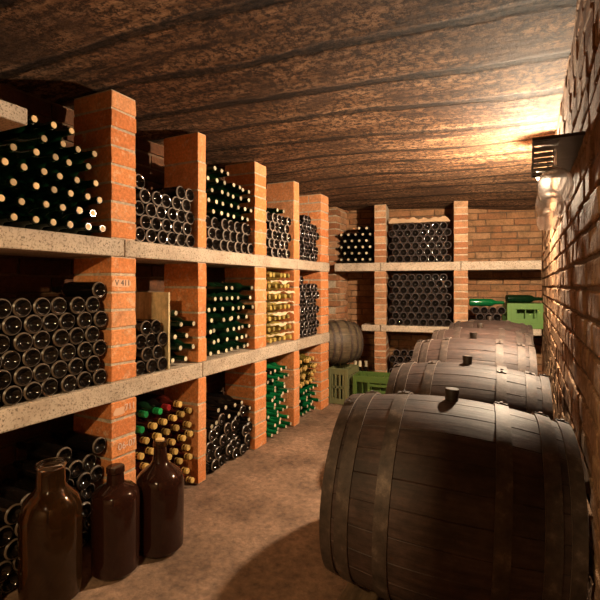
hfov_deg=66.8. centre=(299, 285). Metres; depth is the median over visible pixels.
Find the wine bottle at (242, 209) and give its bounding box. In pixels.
[228,207,245,213]
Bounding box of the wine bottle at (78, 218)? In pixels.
[66,210,95,222]
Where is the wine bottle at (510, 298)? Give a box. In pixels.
[507,295,542,302]
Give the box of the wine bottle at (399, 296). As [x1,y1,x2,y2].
[396,293,403,299]
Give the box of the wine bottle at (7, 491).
[0,483,30,503]
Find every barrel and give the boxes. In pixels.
[319,387,588,599]
[328,320,362,364]
[385,355,552,419]
[412,332,537,375]
[432,323,531,345]
[449,316,533,345]
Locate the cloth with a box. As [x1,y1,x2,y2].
[389,216,449,226]
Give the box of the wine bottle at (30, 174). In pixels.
[14,166,47,182]
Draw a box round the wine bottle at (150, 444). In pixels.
[143,438,153,447]
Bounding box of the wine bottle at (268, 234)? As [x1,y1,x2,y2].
[266,229,270,238]
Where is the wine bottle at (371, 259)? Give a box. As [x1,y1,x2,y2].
[368,256,374,262]
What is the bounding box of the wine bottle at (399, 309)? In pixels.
[396,305,403,312]
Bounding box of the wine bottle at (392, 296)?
[389,293,396,299]
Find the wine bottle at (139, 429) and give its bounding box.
[135,425,144,433]
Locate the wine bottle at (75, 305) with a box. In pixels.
[47,296,84,313]
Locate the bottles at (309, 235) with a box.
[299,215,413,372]
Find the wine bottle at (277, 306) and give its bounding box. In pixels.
[266,302,281,311]
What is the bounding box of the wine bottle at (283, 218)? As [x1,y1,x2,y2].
[280,216,284,224]
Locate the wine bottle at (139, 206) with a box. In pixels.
[135,200,143,215]
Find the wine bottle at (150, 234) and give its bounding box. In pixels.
[142,229,155,242]
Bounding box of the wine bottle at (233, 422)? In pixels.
[225,418,236,430]
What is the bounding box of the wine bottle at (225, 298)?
[210,293,227,303]
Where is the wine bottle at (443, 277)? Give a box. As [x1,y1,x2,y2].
[439,274,446,280]
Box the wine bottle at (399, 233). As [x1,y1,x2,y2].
[396,230,404,237]
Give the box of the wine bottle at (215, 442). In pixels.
[210,438,218,449]
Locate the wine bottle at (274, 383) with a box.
[267,381,284,387]
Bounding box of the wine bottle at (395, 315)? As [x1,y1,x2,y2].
[392,311,400,318]
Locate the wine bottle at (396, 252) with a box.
[392,249,400,256]
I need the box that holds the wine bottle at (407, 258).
[404,255,411,261]
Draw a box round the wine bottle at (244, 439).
[239,433,250,443]
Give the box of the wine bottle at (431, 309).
[428,305,434,312]
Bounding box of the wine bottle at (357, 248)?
[354,245,361,251]
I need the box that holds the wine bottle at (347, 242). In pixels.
[344,239,351,245]
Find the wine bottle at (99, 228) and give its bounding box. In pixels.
[78,222,104,235]
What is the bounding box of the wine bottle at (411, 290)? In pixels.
[408,287,415,293]
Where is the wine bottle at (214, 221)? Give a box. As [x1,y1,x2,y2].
[210,217,218,228]
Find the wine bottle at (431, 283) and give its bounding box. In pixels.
[428,280,434,287]
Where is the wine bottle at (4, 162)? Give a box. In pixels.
[0,157,8,166]
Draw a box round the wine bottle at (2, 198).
[0,194,4,202]
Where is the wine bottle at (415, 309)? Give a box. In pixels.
[412,305,419,312]
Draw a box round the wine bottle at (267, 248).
[266,247,269,255]
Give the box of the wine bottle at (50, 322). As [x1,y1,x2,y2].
[39,313,58,331]
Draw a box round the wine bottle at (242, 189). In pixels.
[229,188,243,194]
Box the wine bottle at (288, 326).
[268,321,290,330]
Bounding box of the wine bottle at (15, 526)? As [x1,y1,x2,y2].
[7,522,17,536]
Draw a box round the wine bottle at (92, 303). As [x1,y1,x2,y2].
[71,296,99,312]
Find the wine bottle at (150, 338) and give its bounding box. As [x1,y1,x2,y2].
[144,333,155,346]
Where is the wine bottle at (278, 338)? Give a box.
[266,333,280,340]
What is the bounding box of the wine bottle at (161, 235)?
[154,230,167,243]
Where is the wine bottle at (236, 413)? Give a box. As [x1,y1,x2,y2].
[220,407,239,415]
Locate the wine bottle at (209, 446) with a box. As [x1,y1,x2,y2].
[206,441,212,453]
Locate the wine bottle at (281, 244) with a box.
[278,240,283,249]
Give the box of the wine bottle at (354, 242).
[351,239,358,245]
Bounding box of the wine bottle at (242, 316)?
[227,311,247,321]
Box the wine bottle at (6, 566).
[0,557,12,582]
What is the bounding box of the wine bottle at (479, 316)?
[474,312,483,319]
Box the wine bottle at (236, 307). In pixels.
[220,302,239,312]
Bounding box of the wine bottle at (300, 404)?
[299,403,307,407]
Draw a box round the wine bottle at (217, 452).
[213,446,221,458]
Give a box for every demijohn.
[18,457,82,599]
[90,463,139,581]
[135,437,183,558]
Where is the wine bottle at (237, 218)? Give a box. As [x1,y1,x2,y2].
[228,214,243,221]
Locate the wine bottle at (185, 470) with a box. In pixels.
[174,463,189,473]
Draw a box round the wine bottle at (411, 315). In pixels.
[408,311,415,318]
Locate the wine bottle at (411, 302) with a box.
[408,299,415,306]
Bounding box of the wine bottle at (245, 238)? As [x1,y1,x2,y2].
[241,234,247,243]
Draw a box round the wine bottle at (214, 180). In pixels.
[206,178,218,185]
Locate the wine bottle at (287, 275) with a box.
[274,271,289,279]
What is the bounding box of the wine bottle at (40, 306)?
[10,297,50,315]
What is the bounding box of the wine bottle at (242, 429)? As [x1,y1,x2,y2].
[236,424,247,435]
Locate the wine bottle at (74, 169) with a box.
[58,161,90,177]
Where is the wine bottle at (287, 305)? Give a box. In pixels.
[266,301,289,310]
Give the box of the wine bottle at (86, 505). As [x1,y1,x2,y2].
[81,500,89,519]
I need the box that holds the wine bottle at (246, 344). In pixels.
[234,340,248,346]
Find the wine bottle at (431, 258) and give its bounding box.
[428,255,434,261]
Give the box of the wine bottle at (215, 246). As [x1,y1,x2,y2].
[210,239,218,249]
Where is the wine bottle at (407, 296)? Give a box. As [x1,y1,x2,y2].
[404,293,411,299]
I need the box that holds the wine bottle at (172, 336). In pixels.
[170,334,176,339]
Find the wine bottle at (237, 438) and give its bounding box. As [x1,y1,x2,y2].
[231,435,240,446]
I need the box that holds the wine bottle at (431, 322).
[428,318,434,325]
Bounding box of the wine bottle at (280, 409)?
[275,406,283,411]
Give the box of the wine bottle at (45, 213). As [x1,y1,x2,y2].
[33,203,65,218]
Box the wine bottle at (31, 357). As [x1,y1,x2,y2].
[16,348,40,366]
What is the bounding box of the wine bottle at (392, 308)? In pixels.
[389,305,396,312]
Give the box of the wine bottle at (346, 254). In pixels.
[343,251,350,257]
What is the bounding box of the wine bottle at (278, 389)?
[276,388,288,392]
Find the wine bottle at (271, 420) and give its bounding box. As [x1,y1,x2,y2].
[266,417,280,423]
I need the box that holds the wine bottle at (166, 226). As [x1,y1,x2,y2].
[160,219,171,232]
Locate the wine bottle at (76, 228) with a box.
[60,220,90,233]
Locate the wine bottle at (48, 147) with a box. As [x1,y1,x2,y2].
[35,140,65,154]
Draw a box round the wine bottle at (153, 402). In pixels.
[135,395,170,410]
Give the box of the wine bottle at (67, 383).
[54,374,76,392]
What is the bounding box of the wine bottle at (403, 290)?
[400,287,407,293]
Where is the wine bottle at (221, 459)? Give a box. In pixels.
[217,454,224,466]
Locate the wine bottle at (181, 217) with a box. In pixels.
[176,210,185,222]
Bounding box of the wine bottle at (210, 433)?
[206,428,215,441]
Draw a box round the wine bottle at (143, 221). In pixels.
[135,215,150,229]
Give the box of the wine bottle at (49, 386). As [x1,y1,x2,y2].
[38,377,57,395]
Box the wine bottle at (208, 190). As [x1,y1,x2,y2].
[206,188,213,192]
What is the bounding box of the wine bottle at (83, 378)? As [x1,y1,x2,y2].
[74,371,90,388]
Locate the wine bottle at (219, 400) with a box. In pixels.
[206,395,235,406]
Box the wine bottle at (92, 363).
[80,355,99,371]
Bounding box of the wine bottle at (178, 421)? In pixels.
[167,417,191,427]
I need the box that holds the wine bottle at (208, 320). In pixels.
[206,318,212,322]
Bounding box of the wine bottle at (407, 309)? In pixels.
[404,305,411,312]
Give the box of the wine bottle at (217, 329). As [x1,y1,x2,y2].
[206,323,228,334]
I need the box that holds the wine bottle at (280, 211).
[272,209,284,213]
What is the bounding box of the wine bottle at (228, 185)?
[213,183,234,189]
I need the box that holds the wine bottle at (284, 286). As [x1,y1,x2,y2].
[269,281,286,290]
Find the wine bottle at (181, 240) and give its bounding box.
[174,233,185,245]
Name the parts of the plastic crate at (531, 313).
corner post, corner post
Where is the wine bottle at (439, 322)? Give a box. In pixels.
[435,318,442,325]
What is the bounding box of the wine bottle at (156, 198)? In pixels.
[148,191,161,205]
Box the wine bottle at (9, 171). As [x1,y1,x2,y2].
[0,162,27,178]
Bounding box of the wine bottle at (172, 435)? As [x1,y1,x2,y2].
[163,430,185,440]
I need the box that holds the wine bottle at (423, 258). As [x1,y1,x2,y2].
[420,255,426,261]
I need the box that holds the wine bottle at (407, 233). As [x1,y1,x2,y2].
[404,230,411,238]
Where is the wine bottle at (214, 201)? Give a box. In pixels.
[206,199,217,206]
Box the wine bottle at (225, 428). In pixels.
[219,422,230,433]
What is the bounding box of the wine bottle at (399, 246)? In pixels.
[396,243,404,250]
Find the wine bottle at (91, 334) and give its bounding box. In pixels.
[82,325,98,342]
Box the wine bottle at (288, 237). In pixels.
[285,233,290,242]
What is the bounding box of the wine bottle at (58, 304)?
[29,296,66,314]
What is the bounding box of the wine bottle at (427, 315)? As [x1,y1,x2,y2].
[424,311,430,319]
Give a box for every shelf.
[0,226,123,258]
[0,361,201,433]
[123,240,296,269]
[201,340,296,376]
[266,260,328,271]
[297,333,328,349]
[335,263,380,271]
[361,322,380,330]
[380,262,460,271]
[380,323,448,332]
[461,260,540,270]
[533,329,540,335]
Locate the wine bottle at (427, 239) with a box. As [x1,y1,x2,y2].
[424,236,430,243]
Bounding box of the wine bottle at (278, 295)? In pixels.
[266,292,280,300]
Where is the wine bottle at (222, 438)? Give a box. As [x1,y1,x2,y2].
[216,433,226,445]
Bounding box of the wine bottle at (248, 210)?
[234,208,251,215]
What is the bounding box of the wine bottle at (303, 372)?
[302,371,313,375]
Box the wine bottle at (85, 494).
[77,482,94,499]
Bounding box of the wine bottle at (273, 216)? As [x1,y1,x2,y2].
[270,213,276,222]
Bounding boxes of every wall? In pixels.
[0,83,266,482]
[328,207,347,366]
[346,208,542,374]
[541,0,599,599]
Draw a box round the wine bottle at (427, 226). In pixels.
[424,223,430,231]
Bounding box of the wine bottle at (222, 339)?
[207,334,228,341]
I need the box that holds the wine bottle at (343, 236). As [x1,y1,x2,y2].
[340,233,347,239]
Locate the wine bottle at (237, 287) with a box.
[221,283,252,292]
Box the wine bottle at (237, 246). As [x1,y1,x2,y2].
[232,242,240,252]
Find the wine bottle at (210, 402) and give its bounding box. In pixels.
[206,399,226,409]
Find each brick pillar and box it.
[73,89,136,488]
[164,132,206,484]
[225,161,266,449]
[267,181,299,426]
[299,194,328,409]
[374,204,389,372]
[452,201,467,322]
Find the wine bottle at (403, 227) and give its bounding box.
[400,224,407,231]
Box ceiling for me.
[0,0,576,210]
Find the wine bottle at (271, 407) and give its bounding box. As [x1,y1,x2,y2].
[266,404,275,409]
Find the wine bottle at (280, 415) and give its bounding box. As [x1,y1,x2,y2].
[278,412,288,418]
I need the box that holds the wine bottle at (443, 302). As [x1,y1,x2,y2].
[439,299,446,306]
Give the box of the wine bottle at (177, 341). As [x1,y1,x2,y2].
[170,339,194,351]
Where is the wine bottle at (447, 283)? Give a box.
[443,280,450,287]
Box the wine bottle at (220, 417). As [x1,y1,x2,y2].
[206,412,224,424]
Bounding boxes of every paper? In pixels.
[267,280,294,284]
[267,290,294,293]
[267,311,293,315]
[267,331,293,336]
[268,301,293,303]
[269,321,294,325]
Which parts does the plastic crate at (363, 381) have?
corner post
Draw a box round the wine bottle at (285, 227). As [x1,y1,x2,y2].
[282,225,288,233]
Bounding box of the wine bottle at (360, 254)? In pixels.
[357,251,365,257]
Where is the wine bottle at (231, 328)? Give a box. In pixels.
[216,323,234,333]
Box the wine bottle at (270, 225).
[266,221,274,230]
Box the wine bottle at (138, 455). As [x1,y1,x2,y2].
[135,452,143,459]
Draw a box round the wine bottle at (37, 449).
[15,440,71,462]
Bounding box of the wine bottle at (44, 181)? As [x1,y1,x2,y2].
[33,172,62,186]
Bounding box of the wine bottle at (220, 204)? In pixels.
[206,201,223,208]
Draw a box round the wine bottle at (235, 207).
[221,203,239,212]
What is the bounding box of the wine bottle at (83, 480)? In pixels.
[71,470,91,489]
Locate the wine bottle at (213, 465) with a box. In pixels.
[207,458,218,470]
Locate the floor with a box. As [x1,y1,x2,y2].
[0,403,347,599]
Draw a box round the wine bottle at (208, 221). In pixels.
[206,215,210,227]
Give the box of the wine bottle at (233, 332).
[230,331,246,337]
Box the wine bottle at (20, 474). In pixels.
[17,471,73,487]
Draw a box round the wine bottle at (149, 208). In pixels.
[142,203,155,217]
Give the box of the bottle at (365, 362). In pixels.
[364,361,367,370]
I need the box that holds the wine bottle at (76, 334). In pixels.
[66,327,83,344]
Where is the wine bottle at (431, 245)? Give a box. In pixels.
[428,242,434,250]
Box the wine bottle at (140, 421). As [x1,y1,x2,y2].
[136,416,157,429]
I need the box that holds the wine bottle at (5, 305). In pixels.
[0,298,11,318]
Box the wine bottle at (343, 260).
[340,257,347,262]
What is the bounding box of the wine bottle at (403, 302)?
[400,299,407,306]
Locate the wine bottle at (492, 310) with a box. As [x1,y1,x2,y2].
[487,306,496,313]
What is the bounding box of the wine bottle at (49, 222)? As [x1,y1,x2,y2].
[26,215,56,229]
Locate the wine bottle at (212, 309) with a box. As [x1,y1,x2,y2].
[208,307,215,311]
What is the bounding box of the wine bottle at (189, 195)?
[184,189,193,201]
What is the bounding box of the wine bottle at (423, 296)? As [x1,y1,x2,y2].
[420,293,426,299]
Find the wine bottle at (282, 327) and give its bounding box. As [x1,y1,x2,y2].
[266,322,285,329]
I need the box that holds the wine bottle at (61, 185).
[49,176,79,190]
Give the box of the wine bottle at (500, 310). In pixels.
[496,306,505,313]
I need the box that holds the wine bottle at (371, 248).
[368,244,374,251]
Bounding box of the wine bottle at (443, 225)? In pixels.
[439,222,446,230]
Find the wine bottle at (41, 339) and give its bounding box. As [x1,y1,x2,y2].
[30,330,49,348]
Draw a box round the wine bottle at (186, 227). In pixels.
[180,222,190,235]
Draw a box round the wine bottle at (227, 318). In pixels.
[210,313,231,323]
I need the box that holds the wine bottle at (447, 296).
[443,293,450,300]
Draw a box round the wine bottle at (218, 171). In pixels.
[206,169,222,177]
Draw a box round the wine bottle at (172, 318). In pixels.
[170,316,194,328]
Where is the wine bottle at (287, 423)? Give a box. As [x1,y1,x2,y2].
[280,419,291,425]
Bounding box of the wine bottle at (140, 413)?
[135,409,148,417]
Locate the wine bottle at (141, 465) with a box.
[135,459,148,468]
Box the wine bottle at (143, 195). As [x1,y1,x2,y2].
[136,189,150,203]
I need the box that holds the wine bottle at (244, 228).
[239,223,247,233]
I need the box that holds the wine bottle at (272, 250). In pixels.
[269,247,275,256]
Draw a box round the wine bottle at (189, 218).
[184,212,193,224]
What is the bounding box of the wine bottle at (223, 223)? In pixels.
[217,219,228,230]
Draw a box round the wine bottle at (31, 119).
[0,115,37,137]
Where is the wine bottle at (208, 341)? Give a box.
[206,339,214,344]
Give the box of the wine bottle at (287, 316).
[267,311,289,318]
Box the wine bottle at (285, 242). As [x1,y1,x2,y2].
[283,241,287,249]
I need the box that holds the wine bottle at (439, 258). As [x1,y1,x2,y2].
[436,255,442,261]
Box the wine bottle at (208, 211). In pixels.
[206,209,214,214]
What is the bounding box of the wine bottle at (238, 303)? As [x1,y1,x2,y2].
[233,302,253,311]
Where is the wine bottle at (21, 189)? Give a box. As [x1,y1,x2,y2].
[1,179,39,198]
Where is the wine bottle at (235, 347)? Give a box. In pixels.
[220,342,238,349]
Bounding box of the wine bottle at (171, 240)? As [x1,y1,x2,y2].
[165,232,176,244]
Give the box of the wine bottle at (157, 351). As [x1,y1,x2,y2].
[150,344,162,358]
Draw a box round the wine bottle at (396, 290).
[392,287,400,293]
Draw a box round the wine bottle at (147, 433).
[137,428,161,438]
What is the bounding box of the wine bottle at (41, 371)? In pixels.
[29,363,50,381]
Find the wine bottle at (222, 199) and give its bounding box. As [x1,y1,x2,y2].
[218,194,233,201]
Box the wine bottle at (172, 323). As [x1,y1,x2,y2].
[170,320,182,327]
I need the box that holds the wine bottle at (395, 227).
[392,224,400,231]
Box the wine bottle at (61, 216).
[49,205,82,220]
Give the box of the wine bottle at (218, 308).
[206,303,223,313]
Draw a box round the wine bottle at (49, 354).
[38,345,57,363]
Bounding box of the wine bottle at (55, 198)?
[42,189,73,204]
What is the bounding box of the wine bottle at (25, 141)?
[0,133,47,149]
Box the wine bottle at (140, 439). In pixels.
[135,432,149,443]
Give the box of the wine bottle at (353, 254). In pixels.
[350,251,357,257]
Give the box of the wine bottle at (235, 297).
[220,292,238,301]
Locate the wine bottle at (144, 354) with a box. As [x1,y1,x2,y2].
[135,346,151,361]
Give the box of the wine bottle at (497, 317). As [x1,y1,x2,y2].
[491,313,500,320]
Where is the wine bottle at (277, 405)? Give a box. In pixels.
[276,404,287,408]
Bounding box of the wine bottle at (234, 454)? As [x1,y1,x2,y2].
[230,447,238,458]
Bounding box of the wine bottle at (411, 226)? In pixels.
[408,223,415,231]
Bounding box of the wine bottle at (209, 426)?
[206,423,212,428]
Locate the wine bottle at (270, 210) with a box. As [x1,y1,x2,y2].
[266,207,277,212]
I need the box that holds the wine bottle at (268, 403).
[266,402,275,405]
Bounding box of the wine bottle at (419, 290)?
[416,287,423,293]
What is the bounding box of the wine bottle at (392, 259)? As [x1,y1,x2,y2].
[389,255,396,262]
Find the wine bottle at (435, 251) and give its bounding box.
[432,248,438,256]
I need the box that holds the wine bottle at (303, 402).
[300,401,311,405]
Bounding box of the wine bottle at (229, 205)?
[213,203,232,210]
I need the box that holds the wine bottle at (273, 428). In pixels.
[267,426,278,429]
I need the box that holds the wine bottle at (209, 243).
[206,237,212,249]
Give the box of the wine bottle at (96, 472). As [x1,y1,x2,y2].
[86,464,102,481]
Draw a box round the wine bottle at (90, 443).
[51,431,105,453]
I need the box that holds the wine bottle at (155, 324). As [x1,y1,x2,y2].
[136,319,160,333]
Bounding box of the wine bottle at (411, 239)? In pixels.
[408,236,415,244]
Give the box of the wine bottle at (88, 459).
[70,448,95,470]
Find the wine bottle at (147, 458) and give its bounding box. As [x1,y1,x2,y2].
[137,453,152,463]
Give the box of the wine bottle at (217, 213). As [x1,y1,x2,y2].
[207,211,222,216]
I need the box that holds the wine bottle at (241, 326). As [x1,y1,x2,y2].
[227,321,243,328]
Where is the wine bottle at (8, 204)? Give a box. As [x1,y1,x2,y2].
[0,195,24,213]
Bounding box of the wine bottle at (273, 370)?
[266,367,275,372]
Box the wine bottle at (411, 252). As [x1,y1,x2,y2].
[408,249,415,256]
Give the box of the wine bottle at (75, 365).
[65,357,83,374]
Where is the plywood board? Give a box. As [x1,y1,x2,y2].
[135,292,169,368]
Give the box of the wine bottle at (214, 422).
[206,417,217,424]
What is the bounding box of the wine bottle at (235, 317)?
[221,312,239,321]
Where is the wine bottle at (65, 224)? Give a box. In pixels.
[43,218,72,231]
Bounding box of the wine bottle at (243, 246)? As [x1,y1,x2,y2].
[239,243,246,252]
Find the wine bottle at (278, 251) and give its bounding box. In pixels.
[275,248,281,257]
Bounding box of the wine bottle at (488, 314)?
[483,313,491,319]
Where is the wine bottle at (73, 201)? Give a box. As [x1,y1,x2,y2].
[57,192,90,206]
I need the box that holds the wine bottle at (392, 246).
[389,243,396,250]
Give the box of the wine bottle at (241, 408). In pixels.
[228,404,245,415]
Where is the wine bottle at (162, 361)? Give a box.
[155,356,166,370]
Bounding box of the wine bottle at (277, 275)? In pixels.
[266,271,281,279]
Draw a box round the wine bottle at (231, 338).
[216,332,237,342]
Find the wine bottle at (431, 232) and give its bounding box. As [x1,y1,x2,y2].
[428,229,434,237]
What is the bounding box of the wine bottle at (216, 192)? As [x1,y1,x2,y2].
[207,190,223,198]
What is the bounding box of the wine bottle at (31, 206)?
[8,197,49,215]
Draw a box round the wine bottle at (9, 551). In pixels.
[0,535,17,559]
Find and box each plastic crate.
[328,364,358,404]
[353,371,389,393]
[502,302,543,328]
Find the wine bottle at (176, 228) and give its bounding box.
[170,220,181,233]
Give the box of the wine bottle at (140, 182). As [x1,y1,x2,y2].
[135,174,144,189]
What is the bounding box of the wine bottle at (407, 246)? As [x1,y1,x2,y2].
[404,242,411,250]
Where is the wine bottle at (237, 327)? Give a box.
[219,322,239,332]
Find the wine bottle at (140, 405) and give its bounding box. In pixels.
[136,400,162,414]
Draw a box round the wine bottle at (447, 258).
[443,254,450,261]
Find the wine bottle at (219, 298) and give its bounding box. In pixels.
[206,293,222,303]
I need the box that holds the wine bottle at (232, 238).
[228,231,235,241]
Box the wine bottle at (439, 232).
[435,229,442,237]
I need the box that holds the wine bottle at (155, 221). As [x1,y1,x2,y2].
[149,217,160,230]
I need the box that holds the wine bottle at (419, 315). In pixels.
[416,311,423,319]
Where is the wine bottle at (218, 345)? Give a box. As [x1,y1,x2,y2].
[214,343,232,350]
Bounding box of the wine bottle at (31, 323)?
[18,314,41,333]
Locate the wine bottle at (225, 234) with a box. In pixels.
[221,230,229,240]
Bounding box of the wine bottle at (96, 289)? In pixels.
[51,282,105,297]
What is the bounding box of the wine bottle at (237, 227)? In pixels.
[233,222,240,232]
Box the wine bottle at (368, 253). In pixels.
[365,250,373,257]
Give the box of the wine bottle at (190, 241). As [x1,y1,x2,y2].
[183,235,194,246]
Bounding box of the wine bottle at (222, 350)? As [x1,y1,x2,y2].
[206,344,227,354]
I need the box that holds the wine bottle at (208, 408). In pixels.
[206,403,219,412]
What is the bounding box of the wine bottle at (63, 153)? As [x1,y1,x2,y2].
[53,146,80,159]
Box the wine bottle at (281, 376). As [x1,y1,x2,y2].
[271,373,284,378]
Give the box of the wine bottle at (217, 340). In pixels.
[206,335,219,342]
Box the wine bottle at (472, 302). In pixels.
[469,298,503,305]
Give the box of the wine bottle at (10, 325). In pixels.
[0,315,21,335]
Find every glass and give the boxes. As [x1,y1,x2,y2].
[535,166,564,216]
[536,143,573,202]
[536,216,559,229]
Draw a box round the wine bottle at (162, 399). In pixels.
[137,393,181,407]
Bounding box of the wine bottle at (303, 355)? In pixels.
[299,353,313,359]
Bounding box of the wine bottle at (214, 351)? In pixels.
[206,346,219,354]
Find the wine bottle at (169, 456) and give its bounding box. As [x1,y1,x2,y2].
[151,453,171,459]
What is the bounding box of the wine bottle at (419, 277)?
[416,274,423,280]
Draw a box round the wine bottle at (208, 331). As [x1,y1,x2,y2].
[206,329,211,334]
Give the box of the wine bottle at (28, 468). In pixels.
[13,459,70,481]
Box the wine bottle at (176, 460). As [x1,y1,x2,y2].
[169,456,182,463]
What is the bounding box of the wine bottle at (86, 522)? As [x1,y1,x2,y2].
[83,514,89,529]
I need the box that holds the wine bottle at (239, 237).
[235,233,242,242]
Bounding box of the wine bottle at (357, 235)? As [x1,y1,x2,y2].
[354,232,362,239]
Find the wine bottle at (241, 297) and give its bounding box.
[225,292,250,302]
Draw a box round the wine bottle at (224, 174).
[209,171,228,178]
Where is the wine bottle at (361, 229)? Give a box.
[357,226,364,233]
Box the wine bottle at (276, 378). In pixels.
[267,375,278,380]
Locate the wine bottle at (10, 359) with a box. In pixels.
[0,350,19,369]
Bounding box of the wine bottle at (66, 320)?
[56,312,74,329]
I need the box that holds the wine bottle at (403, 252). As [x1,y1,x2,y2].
[400,249,407,256]
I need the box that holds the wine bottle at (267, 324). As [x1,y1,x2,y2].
[266,323,280,329]
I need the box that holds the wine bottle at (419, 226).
[416,223,423,231]
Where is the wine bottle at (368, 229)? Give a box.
[365,226,373,233]
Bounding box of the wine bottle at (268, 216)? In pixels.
[266,212,270,221]
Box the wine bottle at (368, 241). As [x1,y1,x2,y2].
[365,238,373,245]
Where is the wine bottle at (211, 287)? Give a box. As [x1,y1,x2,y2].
[206,282,227,293]
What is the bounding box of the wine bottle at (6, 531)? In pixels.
[0,522,13,547]
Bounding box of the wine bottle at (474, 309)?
[470,306,479,313]
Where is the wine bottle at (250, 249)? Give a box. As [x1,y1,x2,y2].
[244,243,253,253]
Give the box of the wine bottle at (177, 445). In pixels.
[167,440,189,450]
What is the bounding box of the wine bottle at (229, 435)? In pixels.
[225,431,231,441]
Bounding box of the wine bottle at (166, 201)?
[160,194,170,207]
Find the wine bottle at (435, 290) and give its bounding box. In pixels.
[432,287,438,293]
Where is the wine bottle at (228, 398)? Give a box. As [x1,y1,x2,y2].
[206,392,242,404]
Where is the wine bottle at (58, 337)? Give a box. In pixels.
[48,328,68,346]
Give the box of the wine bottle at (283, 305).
[270,303,285,310]
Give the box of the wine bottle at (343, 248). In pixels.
[340,245,347,251]
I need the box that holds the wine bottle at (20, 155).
[4,147,39,163]
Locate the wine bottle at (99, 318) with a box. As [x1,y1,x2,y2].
[90,310,106,326]
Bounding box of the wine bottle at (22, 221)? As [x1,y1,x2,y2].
[4,212,39,227]
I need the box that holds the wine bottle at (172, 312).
[170,310,177,315]
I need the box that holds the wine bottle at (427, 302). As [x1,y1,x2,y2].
[424,299,430,306]
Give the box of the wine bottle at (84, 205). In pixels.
[74,197,101,209]
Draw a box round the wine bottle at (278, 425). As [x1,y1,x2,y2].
[276,424,286,428]
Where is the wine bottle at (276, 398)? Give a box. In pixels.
[275,397,284,401]
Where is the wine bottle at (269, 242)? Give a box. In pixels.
[266,238,273,247]
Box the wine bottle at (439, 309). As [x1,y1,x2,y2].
[436,305,442,312]
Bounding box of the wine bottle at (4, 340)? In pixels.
[0,334,9,353]
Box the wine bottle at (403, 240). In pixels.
[400,236,407,244]
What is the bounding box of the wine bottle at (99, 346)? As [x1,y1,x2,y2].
[89,339,105,355]
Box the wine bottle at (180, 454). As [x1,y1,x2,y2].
[172,449,192,459]
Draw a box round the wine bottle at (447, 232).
[443,228,450,237]
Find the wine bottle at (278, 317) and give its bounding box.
[266,312,280,321]
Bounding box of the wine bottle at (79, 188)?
[63,178,98,193]
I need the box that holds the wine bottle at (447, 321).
[443,318,450,326]
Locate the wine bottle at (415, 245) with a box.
[412,242,419,250]
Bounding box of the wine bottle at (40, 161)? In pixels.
[25,153,58,168]
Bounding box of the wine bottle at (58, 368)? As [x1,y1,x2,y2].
[47,360,67,377]
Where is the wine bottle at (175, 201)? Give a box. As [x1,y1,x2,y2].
[168,196,180,209]
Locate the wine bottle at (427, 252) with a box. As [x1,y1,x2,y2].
[424,248,430,256]
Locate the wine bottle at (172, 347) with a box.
[170,344,181,350]
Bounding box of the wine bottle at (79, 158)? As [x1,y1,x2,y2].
[68,150,96,163]
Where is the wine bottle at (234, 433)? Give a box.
[231,429,236,438]
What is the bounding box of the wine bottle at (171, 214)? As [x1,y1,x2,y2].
[164,207,176,220]
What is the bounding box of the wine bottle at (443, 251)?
[439,248,446,256]
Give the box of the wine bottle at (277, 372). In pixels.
[275,371,288,376]
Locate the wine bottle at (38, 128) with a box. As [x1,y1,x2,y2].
[2,121,56,137]
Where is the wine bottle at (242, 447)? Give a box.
[237,443,245,454]
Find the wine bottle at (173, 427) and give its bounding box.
[157,422,179,430]
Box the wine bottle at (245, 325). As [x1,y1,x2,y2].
[232,320,249,327]
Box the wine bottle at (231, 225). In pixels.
[227,220,233,231]
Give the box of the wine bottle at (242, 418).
[239,416,249,421]
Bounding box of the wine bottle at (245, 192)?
[233,190,249,196]
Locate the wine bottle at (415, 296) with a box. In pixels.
[412,293,419,299]
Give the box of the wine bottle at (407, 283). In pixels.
[404,280,411,287]
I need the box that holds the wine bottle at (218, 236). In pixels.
[214,229,221,239]
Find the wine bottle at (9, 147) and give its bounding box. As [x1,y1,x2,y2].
[0,143,16,157]
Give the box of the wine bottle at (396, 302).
[392,299,399,305]
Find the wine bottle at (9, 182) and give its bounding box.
[0,178,16,193]
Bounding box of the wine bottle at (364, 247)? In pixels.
[361,244,368,251]
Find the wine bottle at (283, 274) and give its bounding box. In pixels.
[270,271,285,279]
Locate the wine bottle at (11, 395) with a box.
[0,384,21,405]
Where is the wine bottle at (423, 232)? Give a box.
[420,229,426,237]
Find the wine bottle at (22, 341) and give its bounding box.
[6,332,32,351]
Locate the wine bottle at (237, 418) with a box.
[230,415,239,425]
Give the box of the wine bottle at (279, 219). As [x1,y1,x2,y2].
[276,214,281,223]
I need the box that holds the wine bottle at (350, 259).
[347,257,354,262]
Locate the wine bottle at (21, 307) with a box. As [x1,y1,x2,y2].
[0,297,30,316]
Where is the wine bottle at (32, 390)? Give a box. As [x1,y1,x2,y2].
[19,381,41,400]
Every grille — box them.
[331,374,343,398]
[349,372,356,395]
[367,383,385,393]
[503,309,506,320]
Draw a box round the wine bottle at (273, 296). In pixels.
[270,294,276,298]
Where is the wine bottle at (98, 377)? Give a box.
[89,368,106,384]
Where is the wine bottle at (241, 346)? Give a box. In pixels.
[227,341,244,348]
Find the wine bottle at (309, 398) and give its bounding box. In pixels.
[307,397,318,401]
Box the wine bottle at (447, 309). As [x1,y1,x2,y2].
[443,305,450,313]
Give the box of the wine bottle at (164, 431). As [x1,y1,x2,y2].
[148,426,169,434]
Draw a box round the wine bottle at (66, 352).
[56,343,75,360]
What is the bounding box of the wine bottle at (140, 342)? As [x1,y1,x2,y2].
[135,334,145,348]
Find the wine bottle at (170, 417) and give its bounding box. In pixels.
[154,410,176,421]
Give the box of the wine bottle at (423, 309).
[420,305,426,312]
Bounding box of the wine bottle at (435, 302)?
[432,299,438,306]

